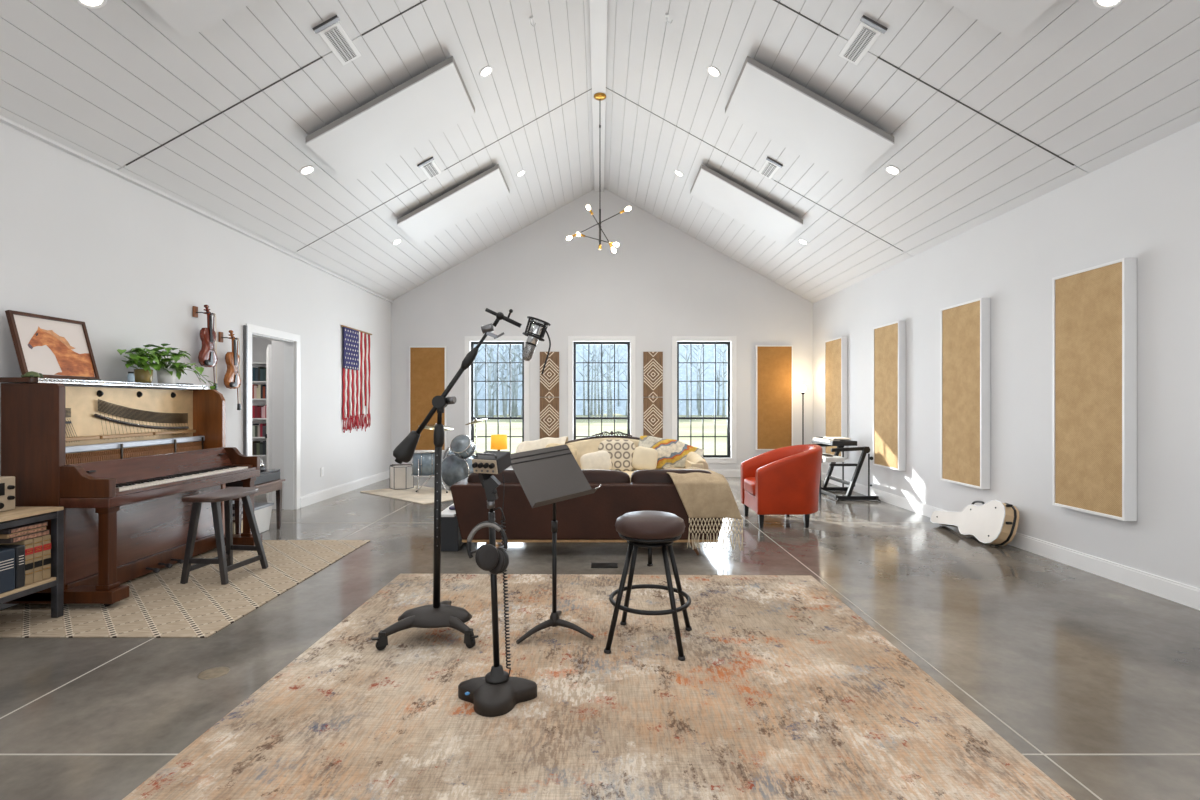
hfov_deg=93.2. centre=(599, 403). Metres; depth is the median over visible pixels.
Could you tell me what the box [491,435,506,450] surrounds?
table lamp
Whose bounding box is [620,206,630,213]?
bulb
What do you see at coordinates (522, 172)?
recessed light
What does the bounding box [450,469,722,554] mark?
leather sofa
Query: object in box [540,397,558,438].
wood wall panel
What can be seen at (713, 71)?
recessed light
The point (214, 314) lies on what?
bow
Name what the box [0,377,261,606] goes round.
upright piano
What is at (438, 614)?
boom stand
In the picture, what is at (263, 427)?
book
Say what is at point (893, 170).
recessed light
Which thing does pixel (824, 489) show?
keyboard stand
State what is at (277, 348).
wall
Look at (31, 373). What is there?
turtle figurine
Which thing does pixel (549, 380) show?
wood wall panel
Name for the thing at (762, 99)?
ceiling panel
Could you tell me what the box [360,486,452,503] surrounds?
rug
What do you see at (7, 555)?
book
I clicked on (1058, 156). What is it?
trim
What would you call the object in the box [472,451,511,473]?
amplifier
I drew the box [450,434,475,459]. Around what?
tom drum
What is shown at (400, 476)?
drum
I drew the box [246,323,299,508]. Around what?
trim
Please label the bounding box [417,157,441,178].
ceiling vent
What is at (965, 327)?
acoustic panel
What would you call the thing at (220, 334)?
hanger
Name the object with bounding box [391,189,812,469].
wall
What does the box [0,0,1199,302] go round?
ceiling
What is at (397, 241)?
recessed light
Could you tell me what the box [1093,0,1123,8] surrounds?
recessed light
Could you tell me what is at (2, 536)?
book
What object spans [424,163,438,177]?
grille
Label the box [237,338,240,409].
bow
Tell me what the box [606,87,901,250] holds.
trim
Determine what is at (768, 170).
grille
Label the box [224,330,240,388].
violin
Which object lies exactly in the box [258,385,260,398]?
book
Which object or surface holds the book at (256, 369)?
on the bookcase at (255, 402)
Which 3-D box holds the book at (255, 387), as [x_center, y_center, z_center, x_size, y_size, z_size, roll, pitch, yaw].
[-5.134,-0.177,8.530,0.037,0.194,0.180,0,0,0]
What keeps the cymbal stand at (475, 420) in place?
on the floor
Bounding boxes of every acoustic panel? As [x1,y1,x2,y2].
[409,346,445,450]
[756,345,792,449]
[825,337,846,457]
[873,321,905,470]
[941,298,989,488]
[1052,258,1136,520]
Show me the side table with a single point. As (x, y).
(276, 485)
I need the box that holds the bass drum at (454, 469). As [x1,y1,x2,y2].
[442,454,474,486]
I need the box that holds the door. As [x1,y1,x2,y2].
[265,345,270,502]
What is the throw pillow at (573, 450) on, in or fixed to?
on the sofa at (585, 445)
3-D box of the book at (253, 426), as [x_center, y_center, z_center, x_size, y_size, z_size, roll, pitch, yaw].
[-5.159,0.405,8.530,0.038,0.170,0.180,0,0,0]
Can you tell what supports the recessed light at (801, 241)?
in the ceiling at (1093, 87)
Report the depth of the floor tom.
8.13 m
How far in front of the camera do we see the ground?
32.74 m
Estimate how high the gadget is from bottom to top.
0.121 m
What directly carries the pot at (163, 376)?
on the upright piano
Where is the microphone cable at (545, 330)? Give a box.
[541,329,550,373]
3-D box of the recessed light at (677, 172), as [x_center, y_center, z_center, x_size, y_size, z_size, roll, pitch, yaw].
[1.100,-3.213,7.900,0.132,0.076,0.148,0,0,0]
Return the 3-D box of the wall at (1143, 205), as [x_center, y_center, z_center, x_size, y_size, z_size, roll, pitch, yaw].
[3.805,-0.275,3.270,0.140,3.110,13.620,0,0,0]
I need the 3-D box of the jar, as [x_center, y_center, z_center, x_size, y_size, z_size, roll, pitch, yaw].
[-3.560,-0.204,4.304,0.044,0.080,0.044,0,0,0]
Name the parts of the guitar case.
handle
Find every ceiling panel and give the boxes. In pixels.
[143,0,256,38]
[306,56,474,182]
[397,164,509,243]
[690,164,802,243]
[725,56,893,182]
[943,0,1056,38]
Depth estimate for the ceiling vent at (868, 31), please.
4.24 m
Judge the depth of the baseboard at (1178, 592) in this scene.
4.31 m
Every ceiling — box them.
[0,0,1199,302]
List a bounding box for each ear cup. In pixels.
[475,544,484,567]
[499,549,508,573]
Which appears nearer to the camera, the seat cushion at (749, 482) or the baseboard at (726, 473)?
the seat cushion at (749, 482)
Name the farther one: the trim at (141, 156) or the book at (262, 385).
the book at (262, 385)
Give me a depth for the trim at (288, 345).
6.87 m
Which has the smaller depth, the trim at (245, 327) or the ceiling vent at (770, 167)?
the trim at (245, 327)
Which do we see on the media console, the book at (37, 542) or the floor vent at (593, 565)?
the book at (37, 542)
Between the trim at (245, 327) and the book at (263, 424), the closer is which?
the trim at (245, 327)
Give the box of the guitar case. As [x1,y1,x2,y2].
[930,500,1019,545]
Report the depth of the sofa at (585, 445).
7.19 m
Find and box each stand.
[371,308,521,649]
[416,423,452,492]
[458,473,536,716]
[465,418,486,424]
[510,444,600,643]
[814,444,880,501]
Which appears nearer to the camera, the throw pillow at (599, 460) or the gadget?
the gadget
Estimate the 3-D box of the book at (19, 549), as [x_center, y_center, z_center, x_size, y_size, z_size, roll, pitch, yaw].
[-3.337,0.906,3.160,0.226,0.235,0.050,0,0,0]
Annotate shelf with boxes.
[0,507,63,521]
[0,577,55,597]
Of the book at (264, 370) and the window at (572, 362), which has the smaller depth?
the book at (264, 370)
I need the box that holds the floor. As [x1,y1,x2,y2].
[0,477,1199,799]
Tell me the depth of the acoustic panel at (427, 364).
9.90 m
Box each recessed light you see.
[76,0,106,8]
[299,165,314,174]
[392,239,401,244]
[479,66,492,77]
[516,170,525,176]
[674,170,683,176]
[707,66,720,77]
[798,239,807,244]
[885,165,900,174]
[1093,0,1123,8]
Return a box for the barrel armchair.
[740,444,822,527]
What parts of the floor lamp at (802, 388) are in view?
bulb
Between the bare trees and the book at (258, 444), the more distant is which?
the bare trees
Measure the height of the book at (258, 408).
0.163 m
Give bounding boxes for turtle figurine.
[21,371,42,377]
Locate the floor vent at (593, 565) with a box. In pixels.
[591,563,617,567]
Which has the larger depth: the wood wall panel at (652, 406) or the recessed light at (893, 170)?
the wood wall panel at (652, 406)
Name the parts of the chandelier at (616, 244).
arm, stem, arm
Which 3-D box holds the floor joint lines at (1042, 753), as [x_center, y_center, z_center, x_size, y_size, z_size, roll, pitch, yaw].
[0.018,1.279,3.270,7.435,0.001,13.340,0,0,0]
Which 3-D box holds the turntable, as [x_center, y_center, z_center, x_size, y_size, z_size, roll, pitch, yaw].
[-3.460,0.718,5.560,0.360,0.106,0.520,0,0,0]
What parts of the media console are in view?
leg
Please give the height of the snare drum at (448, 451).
0.565 m
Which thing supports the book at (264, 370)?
on the bookcase at (255, 402)
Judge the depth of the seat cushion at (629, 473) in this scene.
6.75 m
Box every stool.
[180,487,267,584]
[604,511,691,660]
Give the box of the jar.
[127,372,134,381]
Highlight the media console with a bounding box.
[0,507,63,617]
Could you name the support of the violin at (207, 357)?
hanging from the hanger at (195, 309)
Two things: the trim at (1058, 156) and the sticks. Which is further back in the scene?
the sticks
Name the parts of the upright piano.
panel, arm, lid, leg, iron plate, damper rail, hammer rest rail, rail, panel, action frame, panel, arm, leg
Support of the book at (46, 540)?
on the media console
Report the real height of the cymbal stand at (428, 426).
0.993 m
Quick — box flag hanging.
[341,325,371,432]
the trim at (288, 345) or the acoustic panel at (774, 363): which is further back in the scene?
the acoustic panel at (774, 363)
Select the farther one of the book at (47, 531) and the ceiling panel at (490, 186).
the ceiling panel at (490, 186)
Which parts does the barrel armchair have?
leg, seat, leg, leg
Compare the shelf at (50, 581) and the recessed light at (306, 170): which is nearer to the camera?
the shelf at (50, 581)
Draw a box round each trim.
[0,116,393,302]
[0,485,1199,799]
[126,0,426,165]
[243,325,247,455]
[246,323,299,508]
[252,333,293,509]
[298,89,590,250]
[589,0,606,191]
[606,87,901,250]
[773,0,1073,165]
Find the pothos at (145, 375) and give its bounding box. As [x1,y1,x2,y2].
[117,344,174,382]
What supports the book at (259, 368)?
on the bookcase at (255, 402)
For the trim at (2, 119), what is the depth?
4.83 m
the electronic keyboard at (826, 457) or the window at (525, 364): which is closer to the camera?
the electronic keyboard at (826, 457)
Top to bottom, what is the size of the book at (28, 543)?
0.255 m
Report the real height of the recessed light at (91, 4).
0.076 m
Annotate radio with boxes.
[0,476,14,511]
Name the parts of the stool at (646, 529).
leg, leg, swivel plate, seat, screw post, leg, leg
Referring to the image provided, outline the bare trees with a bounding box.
[474,345,726,416]
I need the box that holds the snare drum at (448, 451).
[443,447,453,459]
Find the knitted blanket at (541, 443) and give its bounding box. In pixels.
[516,436,567,452]
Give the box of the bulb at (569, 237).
[566,233,576,239]
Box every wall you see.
[0,122,390,508]
[252,336,270,361]
[271,340,283,508]
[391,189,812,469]
[813,121,1199,588]
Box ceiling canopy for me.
[594,93,605,100]
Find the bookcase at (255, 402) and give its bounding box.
[252,362,265,466]
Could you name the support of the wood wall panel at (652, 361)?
attached to the wall at (661, 282)
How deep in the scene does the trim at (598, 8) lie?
6.48 m
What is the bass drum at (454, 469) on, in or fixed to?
on the floor
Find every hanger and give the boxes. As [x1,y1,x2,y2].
[193,306,213,317]
[218,332,236,341]
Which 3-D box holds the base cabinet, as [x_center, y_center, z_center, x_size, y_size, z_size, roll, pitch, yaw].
[-1.320,1.117,5.320,0.180,0.324,0.820,0,0,0]
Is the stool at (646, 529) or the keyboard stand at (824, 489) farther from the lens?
the keyboard stand at (824, 489)
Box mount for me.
[522,316,550,340]
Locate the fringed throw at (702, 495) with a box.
[664,467,742,550]
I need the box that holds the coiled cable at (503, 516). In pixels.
[493,474,510,676]
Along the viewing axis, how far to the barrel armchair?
5.83 m
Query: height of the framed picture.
0.422 m
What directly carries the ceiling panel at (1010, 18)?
attached to the ceiling at (1093, 87)
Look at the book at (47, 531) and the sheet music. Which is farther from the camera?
the sheet music
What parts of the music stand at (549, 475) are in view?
leg, leg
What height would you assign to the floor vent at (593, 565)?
0.009 m
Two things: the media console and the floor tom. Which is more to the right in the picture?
the floor tom
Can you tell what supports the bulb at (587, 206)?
attached to the chandelier at (616, 244)
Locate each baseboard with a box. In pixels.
[0,470,389,609]
[414,470,740,476]
[821,472,1199,609]
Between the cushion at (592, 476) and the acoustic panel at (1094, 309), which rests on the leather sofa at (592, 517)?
the cushion at (592, 476)
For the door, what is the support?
in the wall at (277, 348)
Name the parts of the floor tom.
leg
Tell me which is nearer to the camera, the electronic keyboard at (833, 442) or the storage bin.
the storage bin
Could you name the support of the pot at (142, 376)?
on the upright piano
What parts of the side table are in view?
leg, leg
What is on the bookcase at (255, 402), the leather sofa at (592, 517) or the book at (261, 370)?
the book at (261, 370)
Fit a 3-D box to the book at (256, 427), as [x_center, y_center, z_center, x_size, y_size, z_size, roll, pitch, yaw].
[-5.119,0.406,8.530,0.039,0.166,0.180,0,0,0]
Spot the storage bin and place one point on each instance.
(262, 511)
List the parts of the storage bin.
lid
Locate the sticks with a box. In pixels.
[390,464,411,465]
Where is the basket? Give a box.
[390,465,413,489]
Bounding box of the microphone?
[522,320,542,360]
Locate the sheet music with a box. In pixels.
[823,437,850,438]
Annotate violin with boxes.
[198,305,217,366]
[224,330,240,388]
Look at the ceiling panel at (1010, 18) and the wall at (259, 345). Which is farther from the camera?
the wall at (259, 345)
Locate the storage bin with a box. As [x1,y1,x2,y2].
[254,503,273,532]
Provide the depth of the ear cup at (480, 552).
2.30 m
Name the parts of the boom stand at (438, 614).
leg, boom arm, leg, clutch knob, leg, mount arm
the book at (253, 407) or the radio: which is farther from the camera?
the book at (253, 407)
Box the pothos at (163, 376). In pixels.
[154,344,215,388]
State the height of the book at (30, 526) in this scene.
0.028 m
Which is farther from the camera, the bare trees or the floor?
the bare trees
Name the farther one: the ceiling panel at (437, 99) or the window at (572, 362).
the window at (572, 362)
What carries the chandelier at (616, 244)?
hanging from the ceiling canopy
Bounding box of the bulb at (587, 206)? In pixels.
[586,205,592,214]
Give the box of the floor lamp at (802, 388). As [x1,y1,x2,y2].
[800,385,805,444]
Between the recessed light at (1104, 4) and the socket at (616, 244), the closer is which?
the recessed light at (1104, 4)
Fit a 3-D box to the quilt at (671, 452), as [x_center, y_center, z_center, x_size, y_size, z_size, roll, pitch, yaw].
[0.889,0.591,7.082,0.834,0.398,0.351,0,0,0]
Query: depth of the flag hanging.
8.48 m
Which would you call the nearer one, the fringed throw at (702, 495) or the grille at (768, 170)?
the fringed throw at (702, 495)
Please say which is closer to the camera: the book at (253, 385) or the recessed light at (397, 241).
the recessed light at (397, 241)
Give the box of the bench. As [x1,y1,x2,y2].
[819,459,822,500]
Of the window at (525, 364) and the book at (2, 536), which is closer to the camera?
the book at (2, 536)
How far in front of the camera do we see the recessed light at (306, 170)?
5.47 m
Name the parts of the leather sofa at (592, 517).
arm, frame, leg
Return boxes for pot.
[134,369,152,382]
[156,368,175,383]
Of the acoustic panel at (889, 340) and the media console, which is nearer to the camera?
the media console
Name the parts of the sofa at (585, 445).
crest rail, backrest, arm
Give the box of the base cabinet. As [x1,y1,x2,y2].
[441,503,464,550]
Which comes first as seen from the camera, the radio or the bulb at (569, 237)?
the radio
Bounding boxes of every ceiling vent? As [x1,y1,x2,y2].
[312,15,361,65]
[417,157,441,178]
[758,157,782,178]
[838,15,887,65]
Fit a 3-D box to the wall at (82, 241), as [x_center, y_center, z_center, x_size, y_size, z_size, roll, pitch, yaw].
[-3.803,-0.275,3.270,0.120,3.110,13.622,0,0,1]
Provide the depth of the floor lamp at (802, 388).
9.49 m
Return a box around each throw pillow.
[545,443,576,459]
[580,450,611,469]
[598,440,634,470]
[632,446,657,469]
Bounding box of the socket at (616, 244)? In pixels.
[609,242,618,246]
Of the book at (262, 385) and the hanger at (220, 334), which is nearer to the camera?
the hanger at (220, 334)
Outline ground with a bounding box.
[474,414,726,454]
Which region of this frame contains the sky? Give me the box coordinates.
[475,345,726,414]
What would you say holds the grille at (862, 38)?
attached to the ceiling vent at (868, 31)
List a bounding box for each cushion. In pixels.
[467,469,629,482]
[623,470,636,482]
[631,469,711,482]
[744,477,755,495]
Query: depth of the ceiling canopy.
6.82 m
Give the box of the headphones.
[467,521,508,574]
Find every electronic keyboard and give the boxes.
[812,437,856,445]
[822,453,843,461]
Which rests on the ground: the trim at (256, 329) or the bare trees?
the bare trees
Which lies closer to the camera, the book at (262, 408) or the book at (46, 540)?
the book at (46, 540)
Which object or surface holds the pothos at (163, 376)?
on the upright piano
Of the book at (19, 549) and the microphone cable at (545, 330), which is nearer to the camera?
the microphone cable at (545, 330)
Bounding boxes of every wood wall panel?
[540,352,558,396]
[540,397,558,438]
[643,352,662,396]
[643,397,662,437]
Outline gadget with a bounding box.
[260,459,265,470]
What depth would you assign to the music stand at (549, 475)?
3.13 m
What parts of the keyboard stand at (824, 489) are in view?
frame, frame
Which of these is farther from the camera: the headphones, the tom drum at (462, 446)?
the tom drum at (462, 446)
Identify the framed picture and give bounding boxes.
[5,310,99,379]
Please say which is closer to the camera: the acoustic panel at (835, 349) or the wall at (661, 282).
the acoustic panel at (835, 349)
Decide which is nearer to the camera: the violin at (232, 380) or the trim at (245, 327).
the violin at (232, 380)
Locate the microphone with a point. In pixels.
(531, 342)
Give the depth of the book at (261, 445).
8.44 m
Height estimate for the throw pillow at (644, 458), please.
0.305 m
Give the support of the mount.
attached to the boom stand at (438, 614)
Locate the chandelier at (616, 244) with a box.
[566,205,630,252]
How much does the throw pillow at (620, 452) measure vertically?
0.402 m
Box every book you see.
[0,521,47,533]
[0,526,45,538]
[0,529,49,542]
[0,539,32,584]
[0,545,24,588]
[0,548,14,593]
[32,537,41,582]
[40,535,50,579]
[252,384,257,398]
[252,406,254,417]
[252,425,257,436]
[253,442,261,454]
[254,386,257,398]
[255,368,257,380]
[255,426,257,436]
[257,407,259,417]
[257,442,262,454]
[258,367,265,380]
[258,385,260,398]
[260,369,262,380]
[260,423,265,436]
[260,444,262,454]
[261,384,264,398]
[261,407,263,417]
[262,426,265,436]
[263,369,265,380]
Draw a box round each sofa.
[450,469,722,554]
[565,431,708,482]
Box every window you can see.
[465,336,528,455]
[568,336,634,440]
[672,336,736,462]
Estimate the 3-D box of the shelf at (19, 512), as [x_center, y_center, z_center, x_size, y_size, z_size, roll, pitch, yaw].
[-3.438,0.625,2.700,0.445,0.020,1.400,0,0,0]
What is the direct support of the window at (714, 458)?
in the wall at (661, 282)
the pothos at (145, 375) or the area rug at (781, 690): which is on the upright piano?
the pothos at (145, 375)
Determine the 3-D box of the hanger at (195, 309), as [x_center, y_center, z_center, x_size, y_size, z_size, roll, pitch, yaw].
[-3.660,-0.844,5.259,0.115,0.100,0.179,0,0,0]
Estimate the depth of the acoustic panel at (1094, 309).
4.16 m
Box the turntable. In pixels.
[226,469,279,485]
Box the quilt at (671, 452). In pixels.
[638,436,704,468]
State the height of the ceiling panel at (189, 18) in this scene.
0.776 m
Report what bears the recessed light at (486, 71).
in the ceiling at (1093, 87)
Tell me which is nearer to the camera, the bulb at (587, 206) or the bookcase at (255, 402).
the bulb at (587, 206)
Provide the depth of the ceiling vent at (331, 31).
4.24 m
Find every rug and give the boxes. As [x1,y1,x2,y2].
[0,540,369,637]
[122,573,1074,799]
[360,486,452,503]
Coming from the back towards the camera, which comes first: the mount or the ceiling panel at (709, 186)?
the ceiling panel at (709, 186)
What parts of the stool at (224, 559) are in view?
leg, seat, leg, leg, leg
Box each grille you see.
[324,27,356,61]
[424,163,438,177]
[761,163,775,177]
[843,27,875,61]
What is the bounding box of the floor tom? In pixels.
[411,450,434,491]
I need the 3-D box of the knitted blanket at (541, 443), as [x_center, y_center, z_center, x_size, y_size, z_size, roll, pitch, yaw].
[-0.717,0.595,7.082,0.636,0.389,0.350,0,0,0]
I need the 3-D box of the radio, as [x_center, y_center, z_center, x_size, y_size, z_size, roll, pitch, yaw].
[-3.470,0.516,3.175,0.180,0.193,0.250,0,0,0]
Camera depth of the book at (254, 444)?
8.44 m
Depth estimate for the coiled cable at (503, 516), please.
2.42 m
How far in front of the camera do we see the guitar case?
5.16 m
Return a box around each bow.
[213,313,217,389]
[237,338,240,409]
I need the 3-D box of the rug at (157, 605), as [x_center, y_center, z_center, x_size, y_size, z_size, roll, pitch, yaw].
[-2.917,1.275,4.200,1.545,0.008,2.200,0,0,0]
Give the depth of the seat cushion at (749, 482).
6.15 m
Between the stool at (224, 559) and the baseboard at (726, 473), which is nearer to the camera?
the stool at (224, 559)
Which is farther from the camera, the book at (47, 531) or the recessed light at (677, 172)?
the recessed light at (677, 172)
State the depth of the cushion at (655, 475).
4.88 m
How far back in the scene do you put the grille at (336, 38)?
4.29 m
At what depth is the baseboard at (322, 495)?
7.95 m
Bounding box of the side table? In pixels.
[226,479,284,533]

